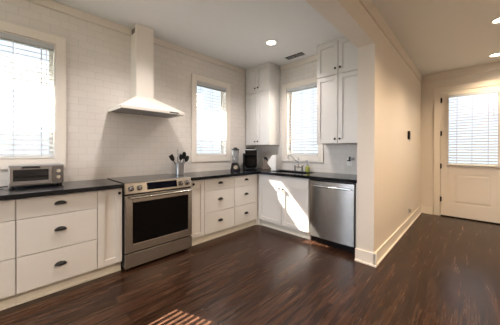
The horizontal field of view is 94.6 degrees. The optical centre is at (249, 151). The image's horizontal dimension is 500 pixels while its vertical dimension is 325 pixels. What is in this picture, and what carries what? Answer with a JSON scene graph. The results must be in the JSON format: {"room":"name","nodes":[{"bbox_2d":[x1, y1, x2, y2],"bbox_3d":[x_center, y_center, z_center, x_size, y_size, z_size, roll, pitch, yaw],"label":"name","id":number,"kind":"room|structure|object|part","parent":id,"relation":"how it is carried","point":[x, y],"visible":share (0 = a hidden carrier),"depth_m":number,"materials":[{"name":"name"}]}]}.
{"room":"kitchen","nodes":[
{"label":"kitchen","id":0,"kind":"room"},
{"bbox_2d":[0,0,255,186],"bbox_3d":[-2.092,-0.179,2.590,0.160,2.847,6.520,0,0,44],"label":"wall","id":1,"kind":"structure","parent":0,"point":[100,144],"depth_m":2.89,"materials":[{"name":"tile"}]},
{"bbox_2d":[0,21,65,169],"bbox_3d":[-2.355,-0.532,2.294,0.170,1.406,0.809,0,0,44],"label":"window","id":2,"kind":"structure","parent":1,"relation":"in","point":[58,61],"depth_m":2.48,"materials":[{"name":"paint"}]},
{"bbox_3d":[-2.387,-0.532,2.325,0.030,1.206,0.609,0,0,44],"label":"sash","id":3,"kind":"part","parent":2,"relation":"part of","materials":[{"name":"glass"}]},
{"bbox_2d":[0,32,53,158],"bbox_3d":[-2.312,-0.532,2.252,0.068,1.200,0.602,0,0,44],"label":"blind","id":4,"kind":"object","parent":2,"relation":"attached to","point":[41,45],"visible":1,"depth_m":2.31,"materials":[{"name":"white plastic"}]},
{"bbox_3d":[-2.313,-1.107,2.253,0.052,0.050,0.602,0,0,44],"label":"head rail","id":5,"kind":"part","parent":4,"relation":"part of","materials":[{"name":"beige plastic"}]},
{"bbox_3d":[-2.318,0.059,2.260,0.052,0.018,0.602,0,0,44],"label":"rail","id":6,"kind":"part","parent":4,"relation":"part of","materials":[{"name":"white plastic"}]},
{"bbox_2d":[26,0,245,73],"bbox_3d":[-2.135,-1.557,2.407,0.018,0.090,5.880,0,0,44],"label":"trim","id":7,"kind":"structure","parent":1,"relation":"attached to","point":[51,4],"depth_m":2.87,"materials":[{"name":"paint"}]},
{"bbox_2d":[108,23,184,118],"bbox_3d":[-1.297,-1.038,2.927,0.500,1.119,0.768,0,0,44],"label":"range hood","id":8,"kind":"object","parent":1,"relation":"attached to","point":[141,102],"visible":1,"depth_m":2.93,"materials":[{"name":"metal"}]},
{"bbox_2d":[191,74,230,161],"bbox_3d":[-0.700,-0.535,4.005,0.170,1.406,0.809,0,0,44],"label":"window","id":9,"kind":"structure","parent":1,"relation":"in","point":[194,78],"depth_m":3.98,"materials":[{"name":"paint"}]},
{"bbox_2d":[197,81,225,155],"bbox_3d":[-0.657,-0.535,3.963,0.068,1.200,0.602,0,0,44],"label":"blind","id":10,"kind":"object","parent":9,"relation":"attached to","point":[199,84],"visible":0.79,"depth_m":3.95,"materials":[{"name":"white plastic"}]},
{"bbox_3d":[-0.659,-1.110,3.964,0.052,0.050,0.602,0,0,44],"label":"head rail","id":11,"kind":"part","parent":10,"relation":"part of","materials":[{"name":"beige plastic"}]},
{"bbox_3d":[-0.664,0.056,3.970,0.052,0.018,0.602,0,0,44],"label":"rail","id":12,"kind":"part","parent":10,"relation":"part of","materials":[{"name":"white plastic"}]},
{"bbox_3d":[-0.733,-0.535,4.036,0.030,1.206,0.609,0,0,44],"label":"sash","id":13,"kind":"part","parent":9,"relation":"part of","materials":[{"name":"glass"}]},
{"bbox_2d":[0,213,499,324],"bbox_3d":[0.465,1.306,1.750,5.020,0.100,8.864,0,0,44],"label":"floor","id":14,"kind":"structure","parent":0,"point":[443,270],"depth_m":2.16,"materials":[{"name":"brown wood"}]},
{"bbox_2d":[0,199,15,310],"bbox_3d":[-2.283,0.811,1.825,0.632,0.874,0.599,0,0,44],"label":"base cabinet","id":15,"kind":"object","parent":14,"relation":"on","point":[7,207],"visible":0.98,"depth_m":1.81,"materials":[{"name":"paint"}]},
{"bbox_3d":[-2.082,0.996,1.631,0.020,0.286,0.593,0,0,44],"label":"drawer","id":16,"kind":"part","parent":15,"relation":"part of","materials":[{"name":"paint"}]},
{"bbox_3d":[-2.081,0.698,1.630,0.020,0.296,0.593,0,0,44],"label":"drawer","id":17,"kind":"part","parent":15,"relation":"part of","materials":[{"name":"paint"}]},
{"bbox_3d":[-2.080,0.462,1.629,0.020,0.162,0.593,0,0,44],"label":"drawer","id":18,"kind":"part","parent":15,"relation":"part of","materials":[{"name":"paint"}]},
{"bbox_2d":[0,179,123,200],"bbox_3d":[-2.008,0.353,2.100,0.643,0.039,1.379,0,0,44],"label":"countertop","id":19,"kind":"structure","parent":15,"relation":"on","point":[6,193],"depth_m":2.11,"materials":[{"name":"black stone"}]},
{"bbox_2d":[0,163,63,188],"bbox_3d":[-2.175,0.230,2.153,0.297,0.205,0.663,0,0,44],"label":"toaster oven","id":20,"kind":"object","parent":19,"relation":"on","point":[24,174],"visible":1,"depth_m":2.16,"materials":[{"name":"metal"}]},
{"bbox_3d":[-2.033,0.224,2.146,0.012,0.158,0.285,0,0,44],"label":"door","id":21,"kind":"part","parent":20,"relation":"part of","materials":[{"name":"metal"}]},
{"bbox_3d":[-2.018,0.145,2.128,0.037,0.020,0.131,0,0,44],"label":"door handle","id":22,"kind":"part","parent":20,"relation":"part of","materials":[{"name":"black plastic"}]},
{"bbox_3d":[-1.903,0.223,2.285,0.005,0.164,0.083,0,0,44],"label":"control panel","id":23,"kind":"part","parent":20,"relation":"part of","materials":[{"name":"silver metal"}]},
{"bbox_2d":[16,191,96,304],"bbox_3d":[-1.881,0.810,2.240,0.632,0.874,0.553,0,0,44],"label":"base cabinet","id":24,"kind":"object","parent":14,"relation":"on","point":[56,235],"visible":0.99,"depth_m":2.01,"materials":[{"name":"paint"}]},
{"bbox_3d":[-1.680,0.697,2.044,0.020,0.296,0.547,0,0,44],"label":"drawer","id":25,"kind":"part","parent":24,"relation":"part of","materials":[{"name":"paint"}]},
{"bbox_3d":[-1.679,0.461,2.043,0.020,0.162,0.547,0,0,44],"label":"drawer","id":26,"kind":"part","parent":24,"relation":"part of","materials":[{"name":"paint"}]},
{"bbox_3d":[-1.681,0.995,2.046,0.020,0.286,0.547,0,0,44],"label":"drawer","id":27,"kind":"part","parent":24,"relation":"part of","materials":[{"name":"paint"}]},
{"bbox_3d":[-1.664,0.981,2.030,0.026,0.031,0.088,0,0,44],"label":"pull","id":28,"kind":"part","parent":24,"relation":"part of","materials":[{"name":"black metal"}]},
{"bbox_3d":[-1.663,0.675,2.028,0.026,0.031,0.088,0,0,44],"label":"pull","id":29,"kind":"part","parent":24,"relation":"part of","materials":[{"name":"black metal"}]},
{"bbox_3d":[-1.663,0.446,2.027,0.026,0.031,0.088,0,0,44],"label":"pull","id":30,"kind":"part","parent":24,"relation":"part of","materials":[{"name":"black metal"}]},
{"bbox_2d":[96,188,121,277],"bbox_3d":[-1.610,0.809,2.517,0.637,0.874,0.222,0,0,44],"label":"base cabinet","id":31,"kind":"object","parent":14,"relation":"on","point":[109,202],"visible":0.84,"depth_m":2.32,"materials":[{"name":"paint"}]},
{"bbox_2d":[107,174,191,269],"bbox_3d":[-1.221,0.784,2.854,0.715,0.923,0.781,0,0,44],"label":"range","id":32,"kind":"object","parent":14,"relation":"on","point":[157,208],"visible":0.97,"depth_m":2.61,"materials":[{"name":"silver metal"}]},
{"bbox_2d":[107,174,186,183],"bbox_3d":[-1.260,0.329,2.890,0.605,0.010,0.781,0,0,44],"label":"cooktop","id":33,"kind":"object","parent":32,"relation":"in","point":[143,179],"depth_m":2.78,"materials":[{"name":"glass"}]},
{"bbox_3d":[-1.030,0.386,2.668,0.064,0.123,0.781,0,0,44],"label":"control panel","id":34,"kind":"part","parent":32,"relation":"part of","materials":[{"name":"silver metal"}]},
{"bbox_3d":[-1.018,1.140,2.658,0.027,0.145,0.781,0,0,44],"label":"storage drawer","id":35,"kind":"part","parent":32,"relation":"part of","materials":[{"name":"silver metal"}]},
{"bbox_3d":[-1.017,0.757,2.656,0.027,0.598,0.781,0,0,44],"label":"oven door","id":36,"kind":"part","parent":32,"relation":"part of","materials":[{"name":"silver metal"}]},
{"bbox_3d":[-0.985,0.480,2.625,0.060,0.025,0.711,0,0,44],"label":"door handle","id":37,"kind":"part","parent":32,"relation":"part of","materials":[{"name":"silver metal"}]},
{"bbox_2d":[191,180,203,245],"bbox_3d":[-0.899,0.808,3.252,0.637,0.874,0.219,0,0,44],"label":"base cabinet","id":38,"kind":"object","parent":14,"relation":"on","point":[197,186],"visible":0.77,"depth_m":3.07,"materials":[{"name":"paint"}]},
{"bbox_2d":[202,176,233,241],"bbox_3d":[-0.634,0.808,3.530,0.632,0.874,0.547,0,0,44],"label":"base cabinet","id":39,"kind":"object","parent":14,"relation":"on","point":[218,192],"visible":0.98,"depth_m":3.30,"materials":[{"name":"paint"}]},
{"bbox_3d":[-0.433,0.993,3.336,0.020,0.286,0.541,0,0,44],"label":"drawer","id":40,"kind":"part","parent":39,"relation":"part of","materials":[{"name":"paint"}]},
{"bbox_3d":[-0.432,0.695,3.335,0.020,0.296,0.541,0,0,44],"label":"drawer","id":41,"kind":"part","parent":39,"relation":"part of","materials":[{"name":"paint"}]},
{"bbox_3d":[-0.431,0.459,3.334,0.020,0.162,0.541,0,0,44],"label":"drawer","id":42,"kind":"part","parent":39,"relation":"part of","materials":[{"name":"paint"}]},
{"bbox_2d":[232,174,256,231],"bbox_3d":[-0.267,0.807,3.909,0.632,0.874,0.505,0,0,44],"label":"base cabinet","id":43,"kind":"object","parent":14,"relation":"on","point":[245,186],"visible":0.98,"depth_m":3.69,"materials":[{"name":"paint"}]},
{"bbox_3d":[-0.067,0.992,3.715,0.020,0.286,0.499,0,0,44],"label":"drawer","id":44,"kind":"part","parent":43,"relation":"part of","materials":[{"name":"paint"}]},
{"bbox_3d":[-0.066,0.694,3.714,0.020,0.296,0.499,0,0,44],"label":"drawer","id":45,"kind":"part","parent":43,"relation":"part of","materials":[{"name":"paint"}]},
{"bbox_3d":[-0.065,0.458,3.712,0.020,0.162,0.499,0,0,44],"label":"drawer","id":46,"kind":"part","parent":43,"relation":"part of","materials":[{"name":"paint"}]},
{"bbox_2d":[255,174,260,224],"bbox_3d":[0.129,0.806,4.315,0.625,0.874,0.627,0,0,44],"label":"cabinet filler","id":47,"kind":"object","parent":14,"relation":"on","point":[257,221],"visible":0.14,"depth_m":3.92,"materials":[{"name":"paint"}]},
{"bbox_2d":[259,174,310,239],"bbox_3d":[0.687,0.811,3.768,0.934,0.874,0.637,0,0,44],"label":"base cabinet","id":48,"kind":"object","parent":14,"relation":"on","point":[284,202],"visible":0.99,"depth_m":3.52,"materials":[{"name":"paint"}]},
{"bbox_2d":[174,168,356,182],"bbox_3d":[0.270,0.354,3.291,2.262,0.039,1.904,0,0,44],"label":"countertop","id":49,"kind":"structure","parent":48,"relation":"on","point":[350,178],"depth_m":3.40,"materials":[{"name":"black stone"}]},
{"bbox_2d":[175,162,183,174],"bbox_3d":[-1.026,0.245,3.357,0.128,0.170,0.128,0,0,44],"label":"utensil crock","id":50,"kind":"object","parent":49,"relation":"on","point":[179,167],"visible":0.93,"depth_m":3.30,"materials":[{"name":"silver metal"}]},
{"bbox_2d":[230,147,239,170],"bbox_3d":[-0.252,0.129,3.977,0.176,0.402,0.176,0,0,36],"label":"blender","id":51,"kind":"object","parent":49,"relation":"on","point":[235,166],"visible":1,"depth_m":3.93,"materials":[{"name":"black plastic"}]},
{"bbox_3d":[-0.253,0.260,3.977,0.176,0.140,0.176,0,0,-6],"label":"motor","id":52,"kind":"part","parent":51,"relation":"part of","materials":[{"name":"black plastic"}]},
{"bbox_2d":[232,150,238,162],"bbox_3d":[-0.252,0.082,3.976,0.127,0.215,0.127,0,0,13],"label":"jar","id":53,"kind":"object","parent":51,"relation":"on","point":[232,150],"depth_m":3.97,"materials":[{"name":"clear glass"}]},
{"bbox_2d":[243,148,256,169],"bbox_3d":[-0.002,0.132,4.205,0.255,0.396,0.308,0,0,2],"label":"coffee maker","id":54,"kind":"object","parent":49,"relation":"on","point":[250,155],"visible":0.98,"depth_m":4.17,"materials":[{"name":"black plastic"}]},
{"bbox_3d":[-0.108,0.178,4.263,0.039,0.292,0.180,0,0,2],"label":"water tank","id":55,"kind":"part","parent":54,"relation":"part of","materials":[{"name":"clear plastic"}]},
{"bbox_2d":[262,157,270,169],"bbox_3d":[0.312,0.212,4.303,0.158,0.235,0.100,0,0,19],"label":"knife block","id":56,"kind":"object","parent":49,"relation":"on","point":[265,164],"visible":0.91,"depth_m":4.26,"materials":[{"name":"brown wood"}]},
{"bbox_2d":[267,155,276,169],"bbox_3d":[0.396,0.197,4.158,0.164,0.268,0.080,0,0,19],"label":"stand","id":57,"kind":"object","parent":49,"relation":"on","point":[272,162],"visible":0.88,"depth_m":4.11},
{"bbox_2d":[287,155,303,170],"bbox_3d":[0.784,0.193,3.954,0.284,0.280,0.147,0,0,16],"label":"faucet","id":58,"kind":"object","parent":49,"relation":"on","point":[295,166],"visible":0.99,"depth_m":3.94,"materials":[{"name":"silver metal"}]},
{"bbox_2d":[305,160,309,171],"bbox_3d":[0.950,0.236,3.809,0.073,0.196,0.071,0,0,44],"label":"soap dispenser","id":59,"kind":"object","parent":49,"relation":"on","point":[307,168],"visible":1,"depth_m":3.78,"materials":[{"name":"plastic"}]},
{"bbox_3d":[0.326,0.842,3.732,0.460,0.590,0.020,0,0,44],"label":"door","id":60,"kind":"part","parent":48,"relation":"part of","materials":[{"name":"paint"}]},
{"bbox_3d":[0.495,0.461,3.567,0.928,0.162,0.020,0,0,44],"label":"false drawer","id":61,"kind":"part","parent":48,"relation":"part of","materials":[{"name":"paint"}]},
{"bbox_3d":[0.662,0.845,3.407,0.460,0.590,0.020,0,0,44],"label":"door","id":62,"kind":"part","parent":48,"relation":"part of","materials":[{"name":"paint"}]},
{"bbox_2d":[309,179,355,252],"bbox_3d":[1.236,0.818,3.206,0.608,0.868,0.670,0,0,44],"label":"dishwasher","id":63,"kind":"object","parent":14,"relation":"on","point":[332,203],"visible":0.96,"depth_m":2.96,"materials":[{"name":"silver metal"}]},
{"bbox_3d":[1.024,0.462,2.984,0.552,0.022,0.056,0,0,44],"label":"handle","id":64,"kind":"part","parent":63,"relation":"part of","materials":[{"name":"silver metal"}]},
{"bbox_3d":[1.092,1.209,3.061,0.608,0.086,0.020,0,0,44],"label":"kick plate","id":65,"kind":"part","parent":63,"relation":"part of","materials":[{"name":"black plastic"}]},
{"bbox_2d":[356,183,356,247],"bbox_3d":[1.514,0.817,2.995,0.059,0.874,0.600,0,0,44],"label":"end panel","id":66,"kind":"object","parent":14,"relation":"on","point":[356,183],"visible":0.04,"depth_m":2.79,"materials":[{"name":"paint"}]},
{"bbox_2d":[53,0,499,74],"bbox_3d":[0.474,-1.621,1.737,5.020,0.139,8.864,0,0,44],"label":"ceiling","id":67,"kind":"structure","parent":0,"point":[233,32],"depth_m":2.92,"materials":[{"name":"paint"}]},
{"bbox_2d":[265,40,276,44],"bbox_3d":[0.309,-1.595,3.379,0.172,0.008,0.172,0,0,44],"label":"recessed light","id":68,"kind":"object","parent":67,"relation":"in","point":[268,42],"visible":1,"depth_m":3.37,"materials":[{"name":"white plastic"}]},
{"bbox_2d":[285,52,304,59],"bbox_3d":[0.749,-1.595,3.854,0.320,0.008,0.110,0,0,44],"label":"ceiling vent","id":69,"kind":"object","parent":67,"relation":"in","point":[300,52],"visible":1,"depth_m":3.86,"materials":[{"name":"metal"}]},
{"bbox_2d":[488,53,499,56],"bbox_3d":[3.932,-1.546,3.690,0.172,0.008,0.172,0,0,44],"label":"recessed light","id":70,"kind":"object","parent":67,"relation":"in","point":[494,54],"visible":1,"depth_m":3.71,"materials":[{"name":"white plastic"}]},
{"bbox_2d":[490,17,499,23],"bbox_3d":[2.939,-1.544,2.703,0.172,0.008,0.172,0,0,44],"label":"recessed light","id":71,"kind":"object","parent":67,"relation":"in","point":[496,20],"visible":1,"depth_m":2.73,"materials":[{"name":"white plastic"}]},
{"bbox_2d":[256,60,356,174],"bbox_3d":[0.991,-0.176,4.033,2.266,2.847,0.160,0,0,44],"label":"wall","id":72,"kind":"structure","parent":0,"point":[335,156],"depth_m":3.89,"materials":[{"name":"tile"}]},
{"bbox_2d":[246,62,279,145],"bbox_3d":[0.227,-0.862,4.412,0.597,1.479,0.348,0,0,44],"label":"upper cabinet","id":73,"kind":"object","parent":72,"relation":"attached to","point":[263,80],"visible":1,"depth_m":4.26,"materials":[{"name":"paint"}]},
{"bbox_3d":[0.028,-1.337,4.419,0.288,0.466,0.020,0,0,44],"label":"door","id":74,"kind":"part","parent":73,"relation":"part of","materials":[{"name":"paint"}]},
{"bbox_3d":[0.026,-0.609,4.423,0.288,0.963,0.020,0,0,44],"label":"door","id":75,"kind":"part","parent":73,"relation":"part of","materials":[{"name":"paint"}]},
{"bbox_3d":[0.243,-1.336,4.211,0.290,0.466,0.020,0,0,44],"label":"door","id":76,"kind":"part","parent":73,"relation":"part of","materials":[{"name":"paint"}]},
{"bbox_3d":[0.241,-0.607,4.215,0.290,0.963,0.020,0,0,44],"label":"door","id":77,"kind":"part","parent":73,"relation":"part of","materials":[{"name":"paint"}]},
{"bbox_2d":[280,55,316,70],"bbox_3d":[0.896,-1.555,3.999,0.898,0.090,0.018,0,0,44],"label":"trim","id":78,"kind":"structure","parent":72,"relation":"attached to","point":[314,57],"depth_m":4.03,"materials":[{"name":"paint"}]},
{"bbox_2d":[282,77,322,161],"bbox_3d":[0.945,-0.530,4.056,0.809,1.406,0.170,0,0,44],"label":"window","id":79,"kind":"structure","parent":72,"relation":"in","point":[285,96],"depth_m":4.22,"materials":[{"name":"paint"}]},
{"bbox_2d":[287,83,317,155],"bbox_3d":[0.903,-0.531,4.013,0.602,1.200,0.068,0,0,44],"label":"blind","id":80,"kind":"object","parent":79,"relation":"attached to","point":[311,86],"visible":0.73,"depth_m":4.00,"materials":[{"name":"white plastic"}]},
{"bbox_3d":[0.908,-1.106,4.014,0.602,0.050,0.052,0,0,44],"label":"head rail","id":81,"kind":"part","parent":80,"relation":"part of","materials":[{"name":"white plastic"}]},
{"bbox_3d":[0.906,0.060,4.021,0.602,0.018,0.052,0,0,44],"label":"rail","id":82,"kind":"part","parent":80,"relation":"part of","materials":[{"name":"white plastic"}]},
{"bbox_3d":[0.976,-0.530,4.088,0.609,1.206,0.030,0,0,44],"label":"sash","id":83,"kind":"part","parent":79,"relation":"part of","materials":[{"name":"glass"}]},
{"bbox_2d":[317,36,357,143],"bbox_3d":[1.363,-0.854,3.314,0.734,1.479,0.348,0,0,44],"label":"upper cabinet","id":84,"kind":"object","parent":72,"relation":"attached to","point":[337,59],"visible":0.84,"depth_m":3.25,"materials":[{"name":"paint"}]},
{"bbox_3d":[1.125,-1.329,3.358,0.317,0.466,0.020,0,0,44],"label":"door","id":85,"kind":"part","parent":84,"relation":"part of","materials":[{"name":"paint"}]},
{"bbox_3d":[1.123,-0.601,3.361,0.317,0.963,0.020,0,0,44],"label":"door","id":86,"kind":"part","parent":84,"relation":"part of","materials":[{"name":"paint"}]},
{"bbox_3d":[1.361,-1.327,3.130,0.319,0.466,0.020,0,0,44],"label":"door","id":87,"kind":"part","parent":84,"relation":"part of","materials":[{"name":"paint"}]},
{"bbox_3d":[1.359,-0.599,3.134,0.319,0.963,0.020,0,0,44],"label":"door","id":88,"kind":"part","parent":84,"relation":"part of","materials":[{"name":"paint"}]},
{"bbox_2d":[347,157,353,165],"bbox_3d":[1.481,0.145,3.416,0.108,0.137,0.044,0,0,44],"label":"wall outlet","id":89,"kind":"object","parent":72,"relation":"attached to","point":[349,160],"visible":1,"depth_m":3.43,"materials":[{"name":"white plastic"}]},
{"bbox_2d":[305,0,420,252],"bbox_3d":[0.474,-0.167,1.739,0.181,2.847,8.864,0,0,44],"label":"wall partition","id":90,"kind":"structure","parent":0,"point":[388,90],"depth_m":2.69,"materials":[{"name":"paint"}]},
{"bbox_2d":[355,206,421,267],"bbox_3d":[2.363,1.182,3.688,0.225,0.142,3.119,0,0,44],"label":"baseboard","id":91,"kind":"structure","parent":90,"relation":"attached to","point":[374,259],"depth_m":2.79,"materials":[{"name":"paint"}]},
{"bbox_2d":[359,0,421,81],"bbox_3d":[0.544,-1.481,1.657,0.018,0.140,8.526,0,0,44],"label":"trim","id":92,"kind":"structure","parent":90,"relation":"attached to","point":[368,5],"depth_m":2.85,"materials":[{"name":"paint"}]},
{"bbox_2d":[420,70,499,207],"bbox_3d":[4.432,-0.146,3.966,2.413,2.808,0.160,0,0,44],"label":"wall","id":93,"kind":"structure","parent":0,"point":[427,88],"depth_m":4.64,"materials":[{"name":"paint"}]},
{"bbox_2d":[421,206,432,214],"bbox_3d":[4.310,1.187,3.953,2.237,0.142,0.032,0,0,44],"label":"baseboard","id":94,"kind":"structure","parent":93,"relation":"attached to","point":[424,209],"depth_m":4.66,"materials":[{"name":"paint"}]},
{"bbox_2d":[421,61,499,82],"bbox_3d":[4.317,-1.480,3.951,2.253,0.140,0.018,0,0,44],"label":"trim","id":95,"kind":"structure","parent":93,"relation":"attached to","point":[494,66],"depth_m":4.29,"materials":[{"name":"paint"}]},
{"bbox_2d":[433,79,499,215],"bbox_3d":[4.085,0.003,4.246,1.090,2.505,0.120,0,0,44],"label":"trim","id":96,"kind":"structure","parent":93,"relation":"attached to","point":[437,91],"depth_m":4.53,"materials":[{"name":"paint"}]},
{"bbox_2d":[440,85,499,222],"bbox_3d":[4.030,0.044,4.198,0.884,2.380,0.126,0,0,44],"label":"door","id":97,"kind":"structure","parent":93,"relation":"in","point":[469,192],"depth_m":4.25,"materials":[{"name":"paint"}]},
{"bbox_3d":[4.059,0.706,4.223,0.488,0.550,0.032,0,0,44],"label":"panel","id":98,"kind":"part","parent":97,"relation":"part of","materials":[{"name":"paint"}]},
{"bbox_2d":[448,89,498,166],"bbox_3d":[4.015,-0.406,4.170,0.656,1.324,0.068,0,0,44],"label":"blind","id":99,"kind":"object","parent":97,"relation":"attached to","point":[495,90],"visible":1,"depth_m":4.15,"materials":[{"name":"white plastic"}]},
{"bbox_3d":[4.020,-1.046,4.171,0.656,0.045,0.052,0,0,44],"label":"head rail","id":100,"kind":"part","parent":99,"relation":"part of","materials":[{"name":"beige plastic"}]},
{"bbox_3d":[4.018,0.247,4.178,0.656,0.018,0.052,0,0,44],"label":"rail","id":101,"kind":"part","parent":99,"relation":"part of","materials":[{"name":"white plastic"}]},
{"bbox_2d":[441,215,499,224],"bbox_3d":[4.084,1.247,4.255,0.874,0.018,0.112,0,0,44],"label":"trim","id":102,"kind":"structure","parent":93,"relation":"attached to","point":[441,215],"depth_m":4.21,"materials":[{"name":"black metal"}]},
{"label":"outside","id":103,"kind":"structure","parent":0,"visible":0},
{"bbox_2d":[0,52,203,110],"bbox_3d":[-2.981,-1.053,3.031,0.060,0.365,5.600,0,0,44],"label":"building","id":104,"kind":"structure","parent":103,"point":[3,58],"depth_m":3.02,"materials":[{"name":"white"}]}
]}

